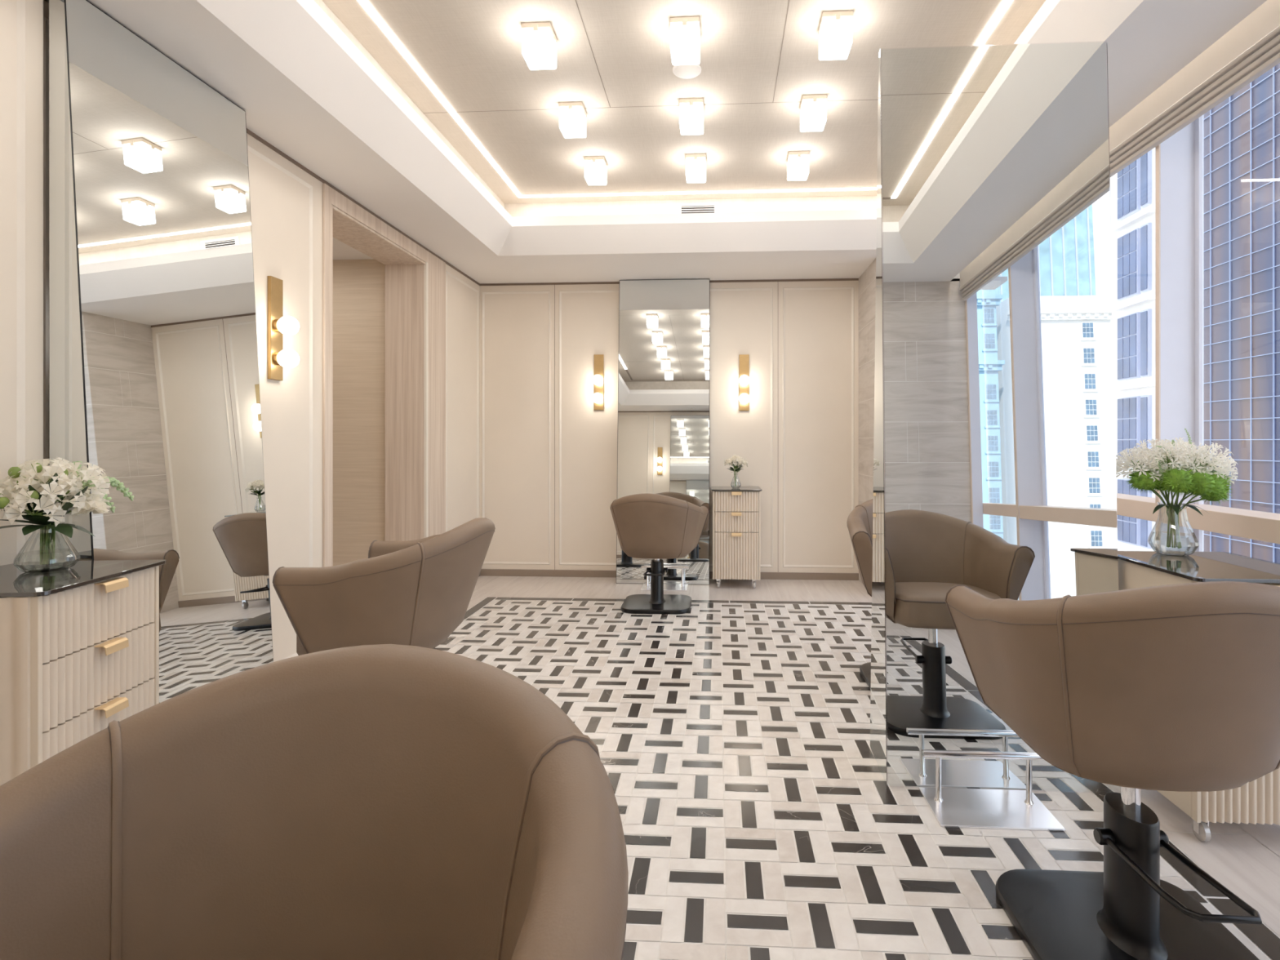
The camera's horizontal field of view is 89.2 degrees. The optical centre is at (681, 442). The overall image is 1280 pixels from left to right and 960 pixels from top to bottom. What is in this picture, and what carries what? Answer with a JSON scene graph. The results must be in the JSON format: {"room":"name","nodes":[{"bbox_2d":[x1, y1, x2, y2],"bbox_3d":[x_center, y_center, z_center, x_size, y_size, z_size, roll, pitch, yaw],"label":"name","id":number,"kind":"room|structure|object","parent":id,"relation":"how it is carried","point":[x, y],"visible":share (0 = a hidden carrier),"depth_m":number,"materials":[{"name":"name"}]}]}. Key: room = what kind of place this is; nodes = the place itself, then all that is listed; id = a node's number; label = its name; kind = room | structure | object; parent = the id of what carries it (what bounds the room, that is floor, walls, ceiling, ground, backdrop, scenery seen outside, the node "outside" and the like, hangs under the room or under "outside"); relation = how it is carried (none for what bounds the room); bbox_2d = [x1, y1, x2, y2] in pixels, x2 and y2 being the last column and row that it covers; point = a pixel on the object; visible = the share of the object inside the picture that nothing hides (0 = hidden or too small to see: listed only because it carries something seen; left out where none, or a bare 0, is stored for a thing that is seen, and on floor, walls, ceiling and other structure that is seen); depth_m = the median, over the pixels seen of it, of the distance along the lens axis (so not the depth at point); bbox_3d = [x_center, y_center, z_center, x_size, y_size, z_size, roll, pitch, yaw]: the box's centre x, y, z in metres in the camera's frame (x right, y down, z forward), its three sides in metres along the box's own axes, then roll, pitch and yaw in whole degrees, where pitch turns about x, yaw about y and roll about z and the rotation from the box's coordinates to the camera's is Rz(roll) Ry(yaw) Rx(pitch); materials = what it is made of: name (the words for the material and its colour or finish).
{"room":"salon","nodes":[
{"label":"salon","id":0,"kind":"room"},
{"bbox_2d":[43,0,479,662],"bbox_3d":[-2.039,-0.118,2.691,0.280,2.520,5.980,0,0,3],"label":"wall","id":1,"kind":"structure","parent":0,"point":[280,203],"depth_m":3.17,"materials":[{"name":"beige paint"}]},
{"bbox_2d":[17,0,25,562],"bbox_3d":[-1.911,-0.128,1.464,0.007,2.340,0.805,0,0,3],"label":"trim","id":2,"kind":"structure","parent":1,"relation":"attached to","point":[20,3],"depth_m":1.85,"materials":[{"name":"beige wood"}]},
{"bbox_2d":[0,0,43,565],"bbox_3d":[-1.979,-0.101,0.809,0.055,2.487,2.228,0,0,3],"label":"wall panel","id":3,"kind":"object","parent":1,"relation":"attached to","point":[8,8],"visible":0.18,"depth_m":1.84,"materials":[{"name":"beige wood"}]},
{"bbox_2d":[43,16,312,659],"bbox_3d":[-1.900,-0.128,2.618,0.007,2.340,1.310,0,0,3],"label":"trim","id":4,"kind":"structure","parent":1,"relation":"attached to","point":[46,21],"depth_m":1.98,"materials":[{"name":"beige wood"}]},
{"bbox_2d":[267,275,299,380],"bbox_3d":[-1.824,-0.525,2.984,0.116,0.470,0.088,0,0,3],"label":"wall sconce","id":5,"kind":"object","parent":1,"relation":"attached to","point":[278,325],"visible":1,"depth_m":2.96,"materials":[{"name":"gold metal"}]},
{"bbox_2d":[272,349,299,368],"bbox_3d":[-1.815,-0.387,2.984,0.098,0.086,0.088,0,0,3],"label":"bulb","id":6,"kind":"object","parent":5,"relation":"attached to","point":[287,358],"depth_m":2.96,"materials":[{"name":"beige glass"}]},
{"bbox_2d":[272,315,299,335],"bbox_3d":[-1.815,-0.539,2.984,0.098,0.086,0.088,0,0,3],"label":"bulb","id":7,"kind":"object","parent":5,"relation":"attached to","point":[286,325],"depth_m":2.96,"materials":[{"name":"beige glass"}]},
{"bbox_2d":[322,183,445,567],"bbox_3d":[-1.948,-0.101,4.108,0.300,2.487,1.490,0,0,3],"label":"door frame","id":8,"kind":"structure","parent":1,"relation":"in","point":[415,277],"depth_m":4.52,"materials":[{"name":"brown wood"}]},
{"bbox_2d":[44,0,858,285],"bbox_3d":[-0.300,-1.355,2.541,3.210,0.021,5.880,0,0,3],"label":"trim","id":9,"kind":"structure","parent":1,"relation":"attached to","point":[248,131],"depth_m":5.18,"materials":[{"name":"white paint"}]},
{"bbox_2d":[445,270,478,532],"bbox_3d":[-1.751,-0.128,5.204,0.007,2.340,0.650,0,0,3],"label":"trim","id":10,"kind":"structure","parent":1,"relation":"attached to","point":[446,272],"depth_m":4.98,"materials":[{"name":"beige wood"}]},
{"bbox_2d":[333,237,373,259],"bbox_3d":[-2.961,-1.378,4.001,2.230,0.160,1.550,0,0,3],"label":"ceiling","id":11,"kind":"structure","parent":0,"point":[341,251],"depth_m":4.43,"materials":[{"name":"white paint"}]},
{"bbox_2d":[333,259,385,565],"bbox_3d":[-3.050,-0.208,4.707,1.970,2.700,0.150,0,0,3],"label":"wall","id":12,"kind":"structure","parent":0,"point":[358,285],"depth_m":4.59,"materials":[{"name":"beige wood"}]},
{"bbox_2d":[480,280,858,573],"bbox_3d":[0.079,-0.408,5.565,4.180,3.100,0.200,0,0,3],"label":"wall","id":13,"kind":"structure","parent":0,"point":[818,322],"depth_m":5.50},
{"bbox_2d":[482,290,550,564],"bbox_3d":[-1.417,-0.128,5.547,0.595,2.340,0.007,0,0,3],"label":"trim","id":14,"kind":"structure","parent":13,"relation":"attached to","point":[531,291],"depth_m":5.54,"materials":[{"name":"beige wood"}]},
{"bbox_2d":[554,284,555,569],"bbox_3d":[-0.137,-0.132,5.476,1.896,2.432,0.002,0,0,3],"label":"trim","id":15,"kind":"structure","parent":13,"relation":"attached to","point":[554,285],"depth_m":5.53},
{"bbox_2d":[559,289,618,565],"bbox_3d":[-0.596,-0.128,5.500,0.900,2.340,0.007,0,0,3],"label":"trim","id":16,"kind":"structure","parent":13,"relation":"attached to","point":[590,291],"depth_m":5.52,"materials":[{"name":"beige wood"}]},
{"bbox_2d":[591,354,604,409],"bbox_3d":[-0.704,-0.513,5.451,0.088,0.470,0.116,0,0,3],"label":"wall sconce","id":17,"kind":"object","parent":13,"relation":"attached to","point":[597,397],"visible":1,"depth_m":5.49,"materials":[{"name":"gold metal"}]},
{"bbox_2d":[591,392,602,403],"bbox_3d":[-0.705,-0.375,5.437,0.087,0.086,0.087,0,0,26],"label":"bulb","id":18,"kind":"object","parent":17,"relation":"attached to","point":[597,397],"depth_m":5.41,"materials":[{"name":"beige glass"}]},
{"bbox_2d":[592,374,602,385],"bbox_3d":[-0.705,-0.527,5.437,0.087,0.086,0.087,0,0,26],"label":"bulb","id":19,"kind":"object","parent":17,"relation":"attached to","point":[597,379],"depth_m":5.41,"materials":[{"name":"beige glass"}]},
{"bbox_2d":[480,568,858,580],"bbox_3d":[-0.132,1.113,5.471,3.210,0.058,0.012,0,0,3],"label":"baseboard","id":20,"kind":"structure","parent":13,"relation":"attached to","point":[491,572],"depth_m":5.50,"materials":[{"name":"brown wood"}]},
{"bbox_2d":[710,287,773,567],"bbox_3d":[0.320,-0.128,5.447,0.895,2.340,0.007,0,0,3],"label":"trim","id":21,"kind":"structure","parent":13,"relation":"attached to","point":[771,289],"depth_m":5.42,"materials":[{"name":"beige wood"}]},
{"bbox_2d":[738,354,749,410],"bbox_3d":[0.522,-0.503,5.381,0.088,0.470,0.116,0,0,3],"label":"wall sconce","id":22,"kind":"object","parent":13,"relation":"attached to","point":[744,359],"visible":1,"depth_m":5.42,"materials":[{"name":"gold metal"}]},
{"bbox_2d":[738,393,749,404],"bbox_3d":[0.521,-0.365,5.367,0.087,0.086,0.087,0,0,-19],"label":"bulb","id":23,"kind":"object","parent":22,"relation":"attached to","point":[744,398],"depth_m":5.34,"materials":[{"name":"white glass"}]},
{"bbox_2d":[738,374,749,385],"bbox_3d":[0.521,-0.517,5.367,0.087,0.086,0.087,0,0,-19],"label":"bulb","id":24,"kind":"object","parent":22,"relation":"attached to","point":[744,380],"depth_m":5.34,"materials":[{"name":"white glass"}]},
{"bbox_2d":[782,286,853,568],"bbox_3d":[1.141,-0.128,5.400,0.590,2.340,0.007,0,0,3],"label":"trim","id":25,"kind":"structure","parent":13,"relation":"attached to","point":[830,287],"depth_m":5.40,"materials":[{"name":"beige wood"}]},
{"bbox_2d":[87,0,1266,283],"bbox_3d":[0.019,-1.542,2.523,4.450,0.352,6.080,0,0,3],"label":"ceiling","id":26,"kind":"structure","parent":0,"point":[302,86],"depth_m":3.04,"materials":[{"name":"white paint"}]},
{"bbox_2d":[314,0,1045,217],"bbox_3d":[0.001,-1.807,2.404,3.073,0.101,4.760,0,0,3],"label":"ceiling","id":27,"kind":"structure","parent":0,"point":[758,59],"depth_m":3.17,"materials":[{"name":"white paint"}]},
{"bbox_2d":[357,0,521,195],"bbox_3d":[-1.255,-1.756,2.817,0.032,0.004,3.581,0,0,3],"label":"recessed light","id":28,"kind":"object","parent":27,"relation":"in","point":[364,3],"visible":1,"depth_m":3.17,"materials":[{"name":"white plastic"}]},
{"bbox_2d":[521,22,556,70],"bbox_3d":[-0.606,-1.692,2.769,0.126,0.132,0.126,0,0,3],"label":"ceiling lamp","id":29,"kind":"object","parent":27,"relation":"attached to","point":[539,39],"visible":1,"depth_m":2.71,"materials":[{"name":"white glass"}]},
{"bbox_2d":[559,102,586,137],"bbox_3d":[-0.570,-1.692,3.403,0.126,0.132,0.126,0,0,3],"label":"ceiling lamp","id":30,"kind":"object","parent":27,"relation":"attached to","point":[572,115],"visible":1,"depth_m":3.35,"materials":[{"name":"white glass"}]},
{"bbox_2d":[584,155,607,185],"bbox_3d":[-0.534,-1.692,4.037,0.126,0.132,0.126,0,0,3],"label":"ceiling lamp","id":31,"kind":"object","parent":27,"relation":"attached to","point":[595,167],"visible":1,"depth_m":3.98,"materials":[{"name":"white glass"}]},
{"bbox_2d":[670,16,700,65],"bbox_3d":[0.017,-1.692,2.733,0.126,0.132,0.126,0,0,3],"label":"ceiling lamp","id":32,"kind":"object","parent":27,"relation":"attached to","point":[685,32],"visible":1,"depth_m":2.67,"materials":[{"name":"white glass"}]},
{"bbox_2d":[672,64,701,79],"bbox_3d":[0.026,-1.753,3.054,0.136,0.010,0.136,0,0,3],"label":"ceiling speaker","id":33,"kind":"object","parent":27,"relation":"attached to","point":[687,71],"visible":0.88,"depth_m":3.05,"materials":[{"name":"white paint"}]},
{"bbox_2d":[679,97,703,134],"bbox_3d":[0.053,-1.692,3.368,0.126,0.132,0.126,0,0,3],"label":"ceiling lamp","id":34,"kind":"object","parent":27,"relation":"attached to","point":[691,110],"visible":1,"depth_m":3.31,"materials":[{"name":"white glass"}]},
{"bbox_2d":[685,153,706,182],"bbox_3d":[0.089,-1.692,4.002,0.126,0.132,0.126,0,0,3],"label":"ceiling lamp","id":35,"kind":"object","parent":27,"relation":"attached to","point":[695,164],"visible":1,"depth_m":3.94,"materials":[{"name":"white glass"}]},
{"bbox_2d":[517,187,876,197],"bbox_3d":[0.128,-1.756,4.549,2.595,0.004,0.032,0,0,3],"label":"recessed light","id":36,"kind":"object","parent":27,"relation":"in","point":[852,188],"visible":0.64,"depth_m":4.55,"materials":[{"name":"white"}]},
{"bbox_2d":[676,202,718,213],"bbox_3d":[0.118,-1.678,4.677,0.300,0.100,0.008,0,0,3],"label":"ceiling vent","id":37,"kind":"object","parent":27,"relation":"in","point":[713,207],"visible":0.7,"depth_m":4.68,"materials":[{"name":"white metal"}]},
{"bbox_2d":[786,151,809,180],"bbox_3d":[0.713,-1.692,3.966,0.126,0.132,0.126,0,0,3],"label":"ceiling lamp","id":38,"kind":"object","parent":27,"relation":"attached to","point":[797,166],"visible":1,"depth_m":3.91,"materials":[{"name":"white glass"}]},
{"bbox_2d":[800,94,826,132],"bbox_3d":[0.677,-1.692,3.332,0.126,0.132,0.126,0,0,3],"label":"ceiling lamp","id":39,"kind":"object","parent":27,"relation":"attached to","point":[813,108],"visible":1,"depth_m":3.27,"materials":[{"name":"white glass"}]},
{"bbox_2d":[817,10,853,60],"bbox_3d":[0.640,-1.692,2.698,0.126,0.132,0.126,0,0,3],"label":"ceiling lamp","id":40,"kind":"object","parent":27,"relation":"attached to","point":[835,28],"visible":1,"depth_m":2.64,"materials":[{"name":"white glass"}]},
{"bbox_2d":[975,0,1013,45],"bbox_3d":[1.284,-1.756,2.316,0.032,0.004,4.291,0,0,3],"label":"recessed light","id":41,"kind":"object","parent":27,"relation":"in","point":[1005,5],"visible":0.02,"depth_m":2.70,"materials":[{"name":"white plastic"}]},
{"bbox_2d":[433,575,1279,959],"bbox_3d":[-1.026,1.143,2.633,6.050,0.001,5.980,0,0,3],"label":"floor","id":42,"kind":"structure","parent":0,"point":[761,820],"depth_m":2.08,"materials":[{"name":"tile"}]},
{"bbox_2d":[0,559,166,786],"bbox_3d":[-1.677,0.742,1.673,0.411,0.800,0.418,0,0,-5],"label":"base cabinet","id":43,"kind":"object","parent":42,"relation":"on","point":[79,643],"visible":0.67,"depth_m":1.60,"materials":[{"name":"paint"}]},
{"bbox_2d":[13,522,80,573],"bbox_3d":[-1.703,0.280,1.740,0.129,0.125,0.132,0,0,3],"label":"glass vase","id":44,"kind":"object","parent":43,"relation":"on","point":[46,568],"visible":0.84,"depth_m":1.73,"materials":[{"name":"clear glass"}]},
{"bbox_2d":[0,456,133,564],"bbox_3d":[-1.679,0.182,1.761,0.234,0.288,0.339,0,0,32],"label":"flower bouquet","id":45,"kind":"object","parent":44,"relation":"in","point":[64,482],"visible":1,"depth_m":1.71,"materials":[{"name":"white plant"}]},
{"bbox_2d":[48,0,273,702],"bbox_3d":[-1.767,-0.109,2.287,0.180,2.503,0.741,0,0,3],"label":"leaning mirror","id":46,"kind":"object","parent":42,"relation":"on","point":[154,383],"visible":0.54,"depth_m":2.19,"materials":[{"name":"silver glass"}]},
{"bbox_2d":[0,644,628,959],"bbox_3d":[-0.369,0.690,0.487,0.674,0.904,0.643,0,0,3],"label":"salon chair","id":47,"kind":"object","parent":42,"relation":"on","point":[378,802],"visible":1,"depth_m":0.67,"materials":[{"name":"beige leather"}]},
{"bbox_2d":[272,517,495,655],"bbox_3d":[-1.007,0.708,2.343,0.643,0.869,0.674,0,0,3],"label":"salon chair","id":48,"kind":"object","parent":42,"relation":"on","point":[417,593],"visible":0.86,"depth_m":2.09,"materials":[{"name":"beige leather"}]},
{"bbox_2d":[296,635,306,655],"bbox_3d":[-1.088,0.656,2.356,0.453,0.140,0.426,0,0,3],"label":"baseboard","id":49,"kind":"structure","parent":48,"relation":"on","point":[300,651],"depth_m":2.17,"materials":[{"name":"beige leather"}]},
{"bbox_2d":[609,493,708,614],"bbox_3d":[-0.154,0.738,4.521,0.679,0.809,0.626,0,0,3],"label":"salon chair","id":50,"kind":"object","parent":42,"relation":"on","point":[659,527],"visible":1,"depth_m":4.33,"materials":[{"name":"beige leather"}]},
{"bbox_2d":[616,279,710,584],"bbox_3d":[-0.146,-0.110,5.347,0.758,2.505,0.235,0,0,3],"label":"leaning mirror","id":51,"kind":"object","parent":42,"relation":"on","point":[664,440],"visible":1,"depth_m":5.34,"materials":[{"name":"silver glass"}]},
{"bbox_2d":[640,565,688,591],"bbox_3d":[-0.133,1.060,5.104,0.376,0.164,0.215,0,0,3],"label":"footrest","id":52,"kind":"object","parent":42,"relation":"on","point":[667,587],"visible":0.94,"depth_m":5.12,"materials":[{"name":"silver metal"}]},
{"bbox_2d":[711,486,761,588],"bbox_3d":[0.438,0.753,5.210,0.394,0.778,0.396,0,0,3],"label":"base cabinet","id":53,"kind":"object","parent":42,"relation":"on","point":[736,511],"visible":1,"depth_m":5.04,"materials":[{"name":"paint"}]},
{"bbox_2d":[730,473,741,488],"bbox_3d":[0.435,0.304,5.184,0.082,0.118,0.084,0,0,3],"label":"glass vase","id":54,"kind":"object","parent":53,"relation":"on","point":[737,473],"visible":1,"depth_m":5.18,"materials":[{"name":"clear glass"}]},
{"bbox_2d":[724,454,747,485],"bbox_3d":[0.435,0.220,5.179,0.169,0.253,0.156,0,0,-31],"label":"flower bouquet","id":55,"kind":"object","parent":54,"relation":"in","point":[735,459],"visible":1,"depth_m":5.15,"materials":[{"name":"white plant"}]},
{"bbox_2d":[846,498,873,689],"bbox_3d":[1.100,0.703,3.077,0.666,0.879,0.624,0,0,3],"label":"salon chair","id":56,"kind":"object","parent":42,"relation":"on","point":[860,521],"visible":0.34,"depth_m":3.00,"materials":[{"name":"beige leather"}]},
{"bbox_2d":[918,749,1065,831],"bbox_3d":[0.955,1.060,2.020,0.376,0.164,0.215,0,0,3],"label":"footrest","id":57,"kind":"object","parent":42,"relation":"on","point":[952,807],"visible":0.93,"depth_m":2.03,"materials":[{"name":"silver metal"}]},
{"bbox_2d":[870,40,1120,793],"bbox_3d":[1.068,-0.110,2.270,0.758,2.505,0.285,0,0,3],"label":"mirror","id":58,"kind":"object","parent":42,"relation":"on","point":[994,446],"visible":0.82,"depth_m":2.18,"materials":[{"name":"silver glass"}]},
{"bbox_2d":[945,581,1279,959],"bbox_3d":[1.024,0.698,1.448,0.674,0.889,0.643,0,0,3],"label":"salon chair","id":59,"kind":"object","parent":42,"relation":"on","point":[1170,687],"visible":1,"depth_m":1.29,"materials":[{"name":"beige leather"}]},
{"bbox_2d":[1117,551,1279,841],"bbox_3d":[1.658,0.760,2.014,0.424,0.765,0.476,0,0,3],"label":"base cabinet","id":60,"kind":"object","parent":42,"relation":"on","point":[1257,801],"visible":0.31,"depth_m":1.86,"materials":[{"name":"paint"}]},
{"bbox_2d":[1147,502,1198,555],"bbox_3d":[1.663,0.290,2.193,0.136,0.172,0.140,0,0,3],"label":"glass vase","id":61,"kind":"object","parent":60,"relation":"on","point":[1173,553],"visible":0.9,"depth_m":2.19,"materials":[{"name":"clear glass"}]},
{"bbox_2d":[1115,427,1238,548],"bbox_3d":[1.667,0.153,2.180,0.389,0.403,0.272,0,0,3],"label":"flower bouquet","id":62,"kind":"object","parent":61,"relation":"in","point":[1177,477],"visible":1,"depth_m":2.14,"materials":[{"name":"white plant"}]},
{"bbox_2d":[858,257,875,583],"bbox_3d":[1.857,-0.158,5.052,0.809,2.600,0.620,0,0,3],"label":"wall","id":63,"kind":"structure","parent":0,"point":[867,281],"depth_m":5.06,"materials":[{"name":"grey stone"}]},
{"bbox_2d":[1116,114,1279,551],"bbox_3d":[2.012,-0.368,2.119,0.186,3.020,5.262,0,0,3],"label":"window","id":64,"kind":"structure","parent":63,"relation":"in","point":[1180,158],"depth_m":2.64,"materials":[{"name":"paint"}]},
{"bbox_2d":[1108,0,1279,177],"bbox_3d":[1.889,-1.442,2.165,0.056,0.462,5.080,0,0,3],"label":"window blind","id":65,"kind":"object","parent":64,"relation":"attached to","point":[1250,49],"visible":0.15,"depth_m":2.36,"materials":[{"name":"beige fabric"}]},
{"label":"outside","id":66,"kind":"structure","parent":0,"visible":0},
{"label":"street","id":67,"kind":"object","parent":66,"visible":0},
{"bbox_2d":[1110,147,1155,551],"bbox_3d":[23.837,-14.858,28.782,10.300,60.000,9.600,0,0,3],"label":"stone building","id":68,"kind":"structure","parent":67,"relation":"on","point":[1132,188],"depth_m":26.79,"materials":[{"name":"white stone"}]},
{"bbox_2d":[1204,62,1279,563],"bbox_3d":[23.982,-14.858,16.804,12.040,60.000,12.300,0,0,3],"label":"office tower","id":69,"kind":"structure","parent":67,"relation":"on","point":[1242,133],"depth_m":20.97,"materials":[{"name":"blue glass"}]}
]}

